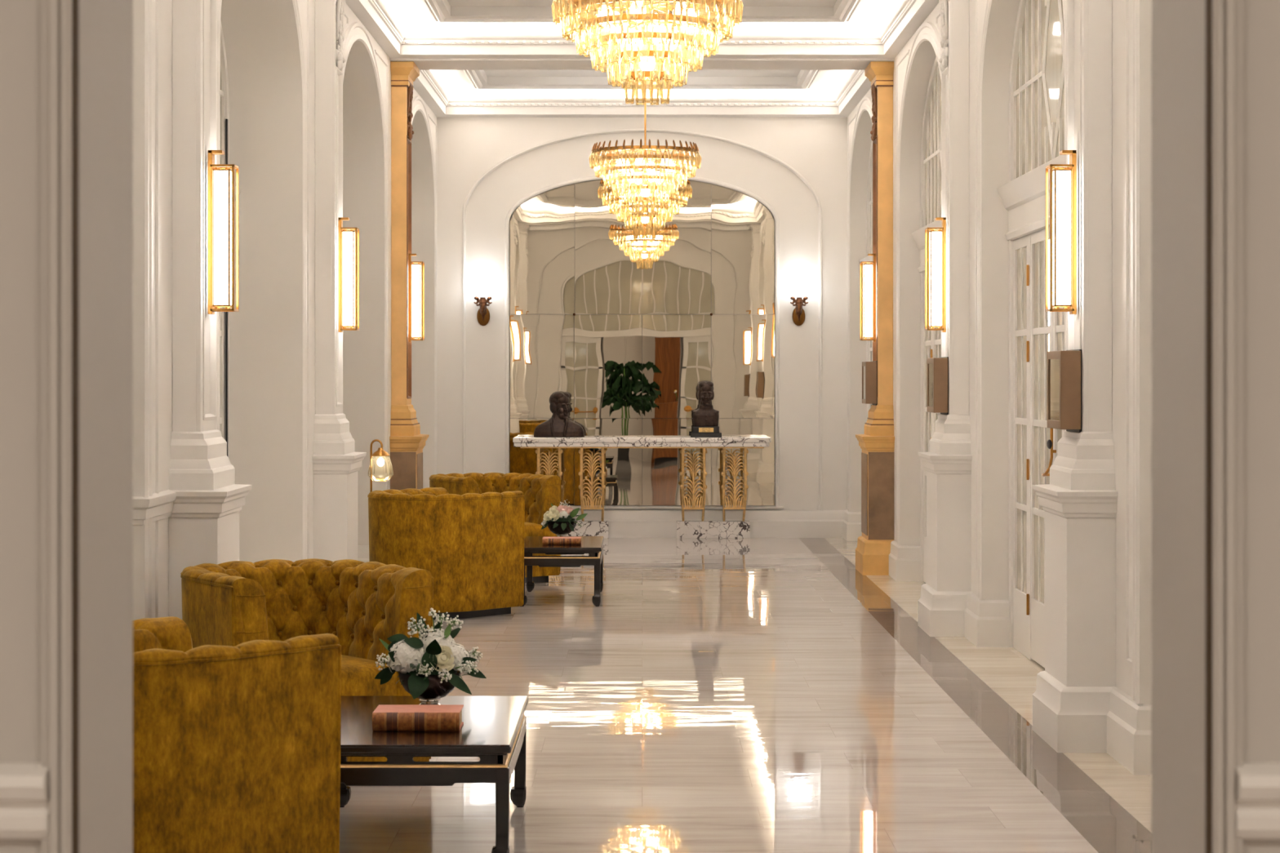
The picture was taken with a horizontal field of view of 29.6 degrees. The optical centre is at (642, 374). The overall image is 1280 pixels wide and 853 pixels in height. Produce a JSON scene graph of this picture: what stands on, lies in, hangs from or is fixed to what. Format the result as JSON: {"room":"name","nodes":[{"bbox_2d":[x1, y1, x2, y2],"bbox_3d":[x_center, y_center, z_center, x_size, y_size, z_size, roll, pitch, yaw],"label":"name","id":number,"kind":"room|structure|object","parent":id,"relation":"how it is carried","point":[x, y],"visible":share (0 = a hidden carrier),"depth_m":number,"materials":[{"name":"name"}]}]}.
{"room":"hotel lobby","nodes":[
{"label":"hotel lobby","id":0,"kind":"room"},
{"bbox_2d":[133,0,436,620],"bbox_3d":[-2.128,-0.600,12.675,0.534,4.200,19.150,0,0,0],"label":"wall","id":1,"kind":"structure","parent":0,"point":[269,45],"depth_m":13.35,"materials":[{"name":"beige paint"}]},
{"bbox_2d":[133,489,176,525],"bbox_3d":[-2.070,0.515,9.385,0.450,0.110,0.630,0,0,0],"label":"trim","id":2,"kind":"structure","parent":1,"relation":"attached to","point":[160,505],"depth_m":9.21,"materials":[{"name":"beige paint"}]},
{"bbox_2d":[168,0,252,619],"bbox_3d":[-1.764,-0.435,9.900,0.241,3.870,0.616,0,0,0],"label":"pilaster","id":3,"kind":"object","parent":1,"relation":"attached to","point":[203,524],"visible":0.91,"depth_m":9.71,"materials":[{"name":"beige paint"}]},
{"bbox_2d":[208,150,239,314],"bbox_3d":[-1.714,-0.580,9.900,0.112,0.669,0.116,0,0,0],"label":"wall lantern","id":4,"kind":"object","parent":3,"relation":"attached to","point":[220,176],"visible":1,"depth_m":9.86,"materials":[{"name":"white glass"}]},
{"bbox_2d":[213,170,231,305],"bbox_3d":[-1.714,-0.556,9.900,0.058,0.548,0.080,0,0,0],"label":"diffuser","id":5,"kind":"object","parent":4,"relation":"attached to","point":[222,179],"depth_m":9.86,"materials":[{"name":"white glass"}]},
{"bbox_2d":[220,20,240,458],"bbox_3d":[-2.283,-0.360,12.020,0.145,3.720,2.660,0,0,0],"label":"door","id":6,"kind":"structure","parent":1,"relation":"in","point":[224,95],"depth_m":13.27,"materials":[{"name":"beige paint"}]},
{"bbox_2d":[220,306,224,439],"bbox_3d":[-2.311,0.378,13.025,0.039,2.245,0.532,0,0,0],"label":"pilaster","id":7,"kind":"object","parent":6,"relation":"attached to","point":[222,313],"depth_m":13.22,"materials":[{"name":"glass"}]},
{"bbox_2d":[311,0,366,561],"bbox_3d":[-1.764,-0.435,14.140,0.241,3.870,0.616,0,0,0],"label":"pilaster","id":8,"kind":"object","parent":1,"relation":"attached to","point":[336,464],"visible":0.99,"depth_m":13.95,"materials":[{"name":"beige paint"}]},
{"bbox_2d":[338,217,359,332],"bbox_3d":[-1.714,-0.580,14.140,0.112,0.669,0.116,0,0,0],"label":"wall lantern","id":9,"kind":"object","parent":8,"relation":"attached to","point":[348,241],"visible":1,"depth_m":14.10,"materials":[{"name":"white glass"}]},
{"bbox_2d":[342,231,352,325],"bbox_3d":[-1.714,-0.556,14.140,0.058,0.548,0.080,0,0,0],"label":"diffuser","id":10,"kind":"object","parent":9,"relation":"attached to","point":[347,236],"depth_m":14.10,"materials":[{"name":"white glass"}]},
{"bbox_2d":[358,545,368,562],"bbox_3d":[-2.067,1.372,12.675,0.455,0.256,19.150,0,0,0],"label":"baseboard","id":11,"kind":"structure","parent":1,"relation":"attached to","point":[363,550],"depth_m":17.56,"materials":[{"name":"beige paint"}]},
{"bbox_2d":[389,61,429,490],"bbox_3d":[-1.764,-0.435,18.380,0.241,3.870,0.616,0,0,0],"label":"pilaster","id":12,"kind":"object","parent":1,"relation":"attached to","point":[406,442],"visible":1,"depth_m":18.19,"materials":[{"name":"stone"}]},
{"bbox_2d":[408,253,424,342],"bbox_3d":[-1.714,-0.580,18.380,0.112,0.669,0.116,0,0,0],"label":"wall lantern","id":13,"kind":"object","parent":12,"relation":"attached to","point":[416,270],"visible":1,"depth_m":18.34,"materials":[{"name":"white glass"}]},
{"bbox_2d":[412,264,419,337],"bbox_3d":[-1.714,-0.556,18.380,0.058,0.548,0.080,0,0,0],"label":"diffuser","id":14,"kind":"object","parent":13,"relation":"attached to","point":[415,268],"depth_m":18.34,"materials":[{"name":"white glass"}]},
{"bbox_2d":[0,0,1279,852],"bbox_3d":[0.000,-0.600,2.874,7.000,4.200,0.472,0,0,0],"label":"wall","id":15,"kind":"structure","parent":0,"point":[66,66],"depth_m":2.68,"materials":[{"name":"beige paint"}]},
{"bbox_2d":[436,91,847,510],"bbox_3d":[0.000,-0.600,22.312,4.000,4.200,0.145,0,0,0],"label":"wall","id":16,"kind":"structure","parent":0,"point":[487,168],"depth_m":22.27,"materials":[{"name":"beige paint"}]},
{"bbox_2d":[470,277,494,325],"bbox_3d":[-1.460,-0.662,22.166,0.232,0.435,0.247,0,0,0],"label":"sconce","id":17,"kind":"object","parent":16,"relation":"attached to","point":[482,287],"visible":1,"depth_m":22.13,"materials":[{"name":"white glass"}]},
{"bbox_2d":[510,177,774,505],"bbox_3d":[0.000,-0.304,22.345,2.441,3.028,0.022,0,0,0],"label":"wall mirror","id":18,"kind":"object","parent":16,"relation":"attached to","point":[577,251],"visible":0.85,"depth_m":22.35,"materials":[{"name":"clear mirror"}]},
{"bbox_2d":[567,506,844,537],"bbox_3d":[0.000,1.357,22.245,4.000,0.286,0.070,0,0,0],"label":"baseboard","id":19,"kind":"structure","parent":16,"relation":"attached to","point":[621,523],"depth_m":22.22,"materials":[{"name":"beige paint"}]},
{"bbox_2d":[786,277,812,325],"bbox_3d":[1.440,-0.662,22.166,0.232,0.435,0.247,0,0,0],"label":"sconce","id":20,"kind":"object","parent":16,"relation":"attached to","point":[799,287],"visible":1,"depth_m":22.13,"materials":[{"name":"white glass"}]},
{"bbox_2d":[345,0,938,117],"bbox_3d":[0.000,-2.507,12.675,5.000,0.325,19.750,0,0,0],"label":"ceiling","id":21,"kind":"structure","parent":0,"point":[454,45],"depth_m":18.10,"materials":[{"name":"paint"}]},
{"bbox_2d":[588,80,701,215],"bbox_3d":[0.026,-2.010,20.500,0.950,1.324,0.953,0,0,5],"label":"chandelier","id":22,"kind":"object","parent":21,"relation":"hanging from","point":[651,175],"visible":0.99,"depth_m":20.36,"materials":[{"name":"gold metal"}]},
{"bbox_2d":[551,0,743,105],"bbox_3d":[0.026,-2.010,12.020,0.950,1.324,0.953,0,0,-5],"label":"chandelier","id":23,"kind":"object","parent":21,"relation":"hanging from","point":[664,38],"visible":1,"depth_m":11.91,"materials":[{"name":"gold metal"}]},
{"bbox_2d":[339,537,1151,852],"bbox_3d":[0.000,1.550,7.725,7.200,0.100,29.850,0,0,0],"label":"floor","id":24,"kind":"structure","parent":0,"point":[717,695],"depth_m":10.09,"materials":[{"name":"stone"}]},
{"bbox_2d":[133,616,341,852],"bbox_3d":[-1.390,1.114,6.790,0.809,0.772,0.834,0,0,42],"label":"tub chair","id":25,"kind":"object","parent":24,"relation":"on","point":[237,749],"visible":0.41,"depth_m":6.54,"materials":[{"name":"yellow fabric"}]},
{"bbox_2d":[180,558,433,761],"bbox_3d":[-1.319,1.114,9.171,0.809,0.772,0.834,0,0,-32],"label":"tub chair","id":26,"kind":"object","parent":24,"relation":"on","point":[233,603],"visible":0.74,"depth_m":9.13,"materials":[{"name":"yellow fabric"}]},
{"bbox_2d":[341,654,396,696],"bbox_3d":[-1.271,1.137,9.093,0.524,0.155,0.650,0,0,-32],"label":"seat cushion","id":27,"kind":"object","parent":26,"relation":"on","point":[358,672],"depth_m":8.90,"materials":[{"name":"yellow fabric"}]},
{"bbox_2d":[368,439,393,492],"bbox_3d":[-1.692,0.956,15.300,0.240,1.089,0.200,0,0,0],"label":"floor lamp","id":28,"kind":"object","parent":24,"relation":"on","point":[380,452],"visible":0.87,"depth_m":15.29,"materials":[{"name":"gold metal"}]},
{"bbox_2d":[339,696,528,852],"bbox_3d":[-0.733,1.309,7.860,0.675,0.382,1.120,0,0,0],"label":"coffee table","id":29,"kind":"object","parent":24,"relation":"on","point":[493,730],"visible":0.59,"depth_m":7.34,"materials":[{"name":"black paint"}]},
{"bbox_2d":[372,705,463,731],"bbox_3d":[-0.707,1.088,7.654,0.272,0.060,0.192,0,0,0],"label":"book","id":30,"kind":"object","parent":29,"relation":"on","point":[384,717],"visible":1,"depth_m":7.56,"materials":[{"name":"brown leather"}]},
{"bbox_2d":[396,670,462,705],"bbox_3d":[-0.712,1.056,8.110,0.220,0.124,0.220,0,0,0],"label":"flower bowl","id":31,"kind":"object","parent":29,"relation":"on","point":[436,690],"visible":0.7,"depth_m":8.04,"materials":[{"name":"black glass"}]},
{"bbox_2d":[374,608,486,699],"bbox_3d":[-0.718,0.925,8.102,0.353,0.288,0.287,0,0,-22],"label":"bouquet","id":32,"kind":"object","parent":31,"relation":"in","point":[434,653],"visible":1,"depth_m":8.05,"materials":[{"name":"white plant"}]},
{"bbox_2d":[367,487,524,619],"bbox_3d":[-1.280,1.114,15.130,0.809,0.772,0.834,0,0,42],"label":"tub chair","id":33,"kind":"object","parent":24,"relation":"on","point":[471,544],"visible":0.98,"depth_m":14.82,"materials":[{"name":"yellow fabric"}]},
{"bbox_2d":[429,472,561,582],"bbox_3d":[-1.119,1.114,17.571,0.809,0.772,0.834,0,0,-32],"label":"tub chair","id":34,"kind":"object","parent":24,"relation":"on","point":[540,491],"visible":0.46,"depth_m":17.45,"materials":[{"name":"yellow fabric"}]},
{"bbox_2d":[524,522,543,538],"bbox_3d":[-1.071,1.137,17.493,0.524,0.155,0.650,0,0,-32],"label":"seat cushion","id":35,"kind":"object","parent":34,"relation":"on","point":[531,529],"depth_m":17.33,"materials":[{"name":"yellow fabric"}]},
{"bbox_2d":[522,536,604,606],"bbox_3d":[-0.533,1.309,16.165,0.540,0.382,1.110,0,0,0],"label":"coffee table","id":36,"kind":"object","parent":24,"relation":"on","point":[592,545],"visible":0.89,"depth_m":15.62,"materials":[{"name":"black paint"}]},
{"bbox_2d":[542,537,581,545],"bbox_3d":[-0.527,1.097,15.931,0.253,0.043,0.177,0,0,0],"label":"book","id":37,"kind":"object","parent":36,"relation":"on","point":[545,540],"visible":1,"depth_m":15.85,"materials":[{"name":"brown leather"}]},
{"bbox_2d":[546,520,577,537],"bbox_3d":[-0.547,1.056,16.420,0.228,0.124,0.228,0,0,0],"label":"flower bowl","id":38,"kind":"object","parent":36,"relation":"on","point":[559,532],"visible":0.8,"depth_m":16.35,"materials":[{"name":"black glass"}]},
{"bbox_2d":[541,499,587,532],"bbox_3d":[-0.527,0.956,16.415,0.315,0.212,0.283,0,0,0],"label":"bouquet","id":39,"kind":"object","parent":38,"relation":"in","point":[560,513],"visible":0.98,"depth_m":16.35,"materials":[{"name":"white plant"}]},
{"bbox_2d":[512,436,771,538],"bbox_3d":[0.000,1.036,22.037,2.330,0.928,0.414,0,0,0],"label":"console table","id":40,"kind":"object","parent":24,"relation":"on","point":[702,529],"visible":0.87,"depth_m":21.90,"materials":[{"name":"white stone"}]},
{"bbox_2d":[533,391,584,437],"bbox_3d":[-0.756,0.363,22.006,0.460,0.416,0.217,0,0,6],"label":"bust","id":41,"kind":"object","parent":40,"relation":"on","point":[559,425],"visible":1,"depth_m":21.94,"materials":[{"name":"brown metal"}]},
{"bbox_2d":[690,380,721,437],"bbox_3d":[0.580,0.315,22.006,0.280,0.514,0.217,0,0,0],"label":"bust","id":42,"kind":"object","parent":40,"relation":"on","point":[705,419],"visible":1,"depth_m":21.95,"materials":[{"name":"brown metal"}]},
{"bbox_2d":[847,0,1151,705],"bbox_3d":[2.001,-0.600,12.675,0.279,4.200,19.150,0,0,0],"label":"wall","id":43,"kind":"structure","parent":0,"point":[992,23],"depth_m":13.35,"materials":[{"name":"beige paint"}]},
{"bbox_2d":[858,140,872,422],"bbox_3d":[2.027,-0.360,20.500,0.145,3.720,2.660,0,0,0],"label":"door","id":44,"kind":"structure","parent":43,"relation":"in","point":[869,182],"depth_m":21.71,"materials":[{"name":"beige paint"}]},
{"bbox_2d":[868,337,872,409],"bbox_3d":[2.055,0.378,21.505,0.039,2.245,0.532,0,0,0],"label":"pilaster","id":45,"kind":"object","parent":44,"relation":"attached to","point":[870,342],"depth_m":21.70,"materials":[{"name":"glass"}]},
{"bbox_2d":[855,61,894,575],"bbox_3d":[1.764,-0.435,18.380,0.241,3.870,0.616,0,0,0],"label":"pilaster","id":46,"kind":"object","parent":43,"relation":"attached to","point":[873,550],"visible":1,"depth_m":18.19,"materials":[{"name":"stone"}]},
{"bbox_2d":[859,253,875,342],"bbox_3d":[1.714,-0.580,18.380,0.112,0.669,0.116,0,0,0],"label":"wall lantern","id":47,"kind":"object","parent":46,"relation":"attached to","point":[867,270],"visible":1,"depth_m":18.34,"materials":[{"name":"white glass"}]},
{"bbox_2d":[864,264,872,337],"bbox_3d":[1.714,-0.556,18.380,0.058,0.548,0.080,0,0,0],"label":"diffuser","id":48,"kind":"object","parent":47,"relation":"attached to","point":[868,268],"depth_m":18.34,"materials":[{"name":"white glass"}]},
{"bbox_2d":[862,360,877,405],"bbox_3d":[1.726,0.068,18.380,0.088,0.335,0.330,0,0,0],"label":"display box","id":49,"kind":"object","parent":46,"relation":"on","point":[869,369],"visible":1,"depth_m":18.22,"materials":[{"name":"brown wood"}]},
{"bbox_2d":[911,57,941,583],"bbox_3d":[2.027,-0.360,16.260,0.145,3.720,2.660,0,0,0],"label":"door","id":50,"kind":"structure","parent":43,"relation":"in","point":[931,146],"depth_m":17.30,"materials":[{"name":"beige paint"}]},
{"bbox_2d":[923,271,931,583],"bbox_3d":[2.055,0.378,17.265,0.039,2.245,0.532,0,0,0],"label":"pilaster","id":51,"kind":"object","parent":50,"relation":"attached to","point":[926,334],"depth_m":17.46,"materials":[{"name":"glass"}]},
{"bbox_2d":[917,0,972,636],"bbox_3d":[1.764,-0.435,14.140,0.241,3.870,0.616,0,0,0],"label":"pilaster","id":52,"kind":"object","parent":43,"relation":"attached to","point":[942,602],"visible":1,"depth_m":13.95,"materials":[{"name":"beige paint"}]},
{"bbox_2d":[924,217,946,332],"bbox_3d":[1.714,-0.580,14.140,0.112,0.669,0.116,0,0,0],"label":"wall lantern","id":53,"kind":"object","parent":52,"relation":"attached to","point":[936,240],"visible":1,"depth_m":14.10,"materials":[{"name":"white glass"}]},
{"bbox_2d":[929,231,941,325],"bbox_3d":[1.714,-0.556,14.140,0.058,0.548,0.080,0,0,0],"label":"diffuser","id":54,"kind":"object","parent":53,"relation":"attached to","point":[935,237],"depth_m":14.10,"materials":[{"name":"white glass"}]},
{"bbox_2d":[927,356,948,414],"bbox_3d":[1.726,0.068,14.140,0.088,0.335,0.330,0,0,0],"label":"display box","id":55,"kind":"object","parent":52,"relation":"on","point":[937,367],"visible":1,"depth_m":13.97,"materials":[{"name":"brown wood"}]},
{"bbox_2d":[842,509,1151,774],"bbox_3d":[1.940,1.372,12.675,0.200,0.256,19.150,0,0,0],"label":"baseboard","id":56,"kind":"structure","parent":43,"relation":"attached to","point":[986,622],"depth_m":13.30,"materials":[{"name":"beige paint"}]},
{"bbox_2d":[996,0,1064,667],"bbox_3d":[2.027,-0.360,12.020,0.145,3.720,2.660,0,0,0],"label":"door","id":57,"kind":"structure","parent":43,"relation":"in","point":[1037,73],"depth_m":12.66,"materials":[{"name":"beige paint"}]},
{"bbox_2d":[1013,235,1027,657],"bbox_3d":[2.055,0.378,13.025,0.039,2.245,0.532,0,0,0],"label":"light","id":58,"kind":"object","parent":57,"relation":"attached to","point":[1020,242],"depth_m":13.10,"materials":[{"name":"glass"}]},
{"bbox_2d":[1032,0,1118,752],"bbox_3d":[1.764,-0.435,9.900,0.241,3.870,0.616,0,0,0],"label":"pilaster","id":59,"kind":"object","parent":43,"relation":"attached to","point":[1071,698],"visible":0.92,"depth_m":9.71,"materials":[{"name":"beige paint"}]},
{"bbox_2d":[1045,150,1076,314],"bbox_3d":[1.714,-0.580,9.900,0.112,0.669,0.116,0,0,0],"label":"wall lantern","id":60,"kind":"object","parent":59,"relation":"attached to","point":[1063,177],"visible":1,"depth_m":9.86,"materials":[{"name":"white glass"}]},
{"bbox_2d":[1053,170,1070,305],"bbox_3d":[1.714,-0.556,9.900,0.058,0.548,0.080,0,0,0],"label":"diffuser","id":61,"kind":"object","parent":60,"relation":"attached to","point":[1061,179],"depth_m":9.86,"materials":[{"name":"white glass"}]},
{"bbox_2d":[1047,349,1081,432],"bbox_3d":[1.726,0.068,9.900,0.088,0.335,0.330,0,0,0],"label":"display box","id":62,"kind":"object","parent":59,"relation":"on","point":[1064,367],"visible":1,"depth_m":9.74,"materials":[{"name":"brown wood"}]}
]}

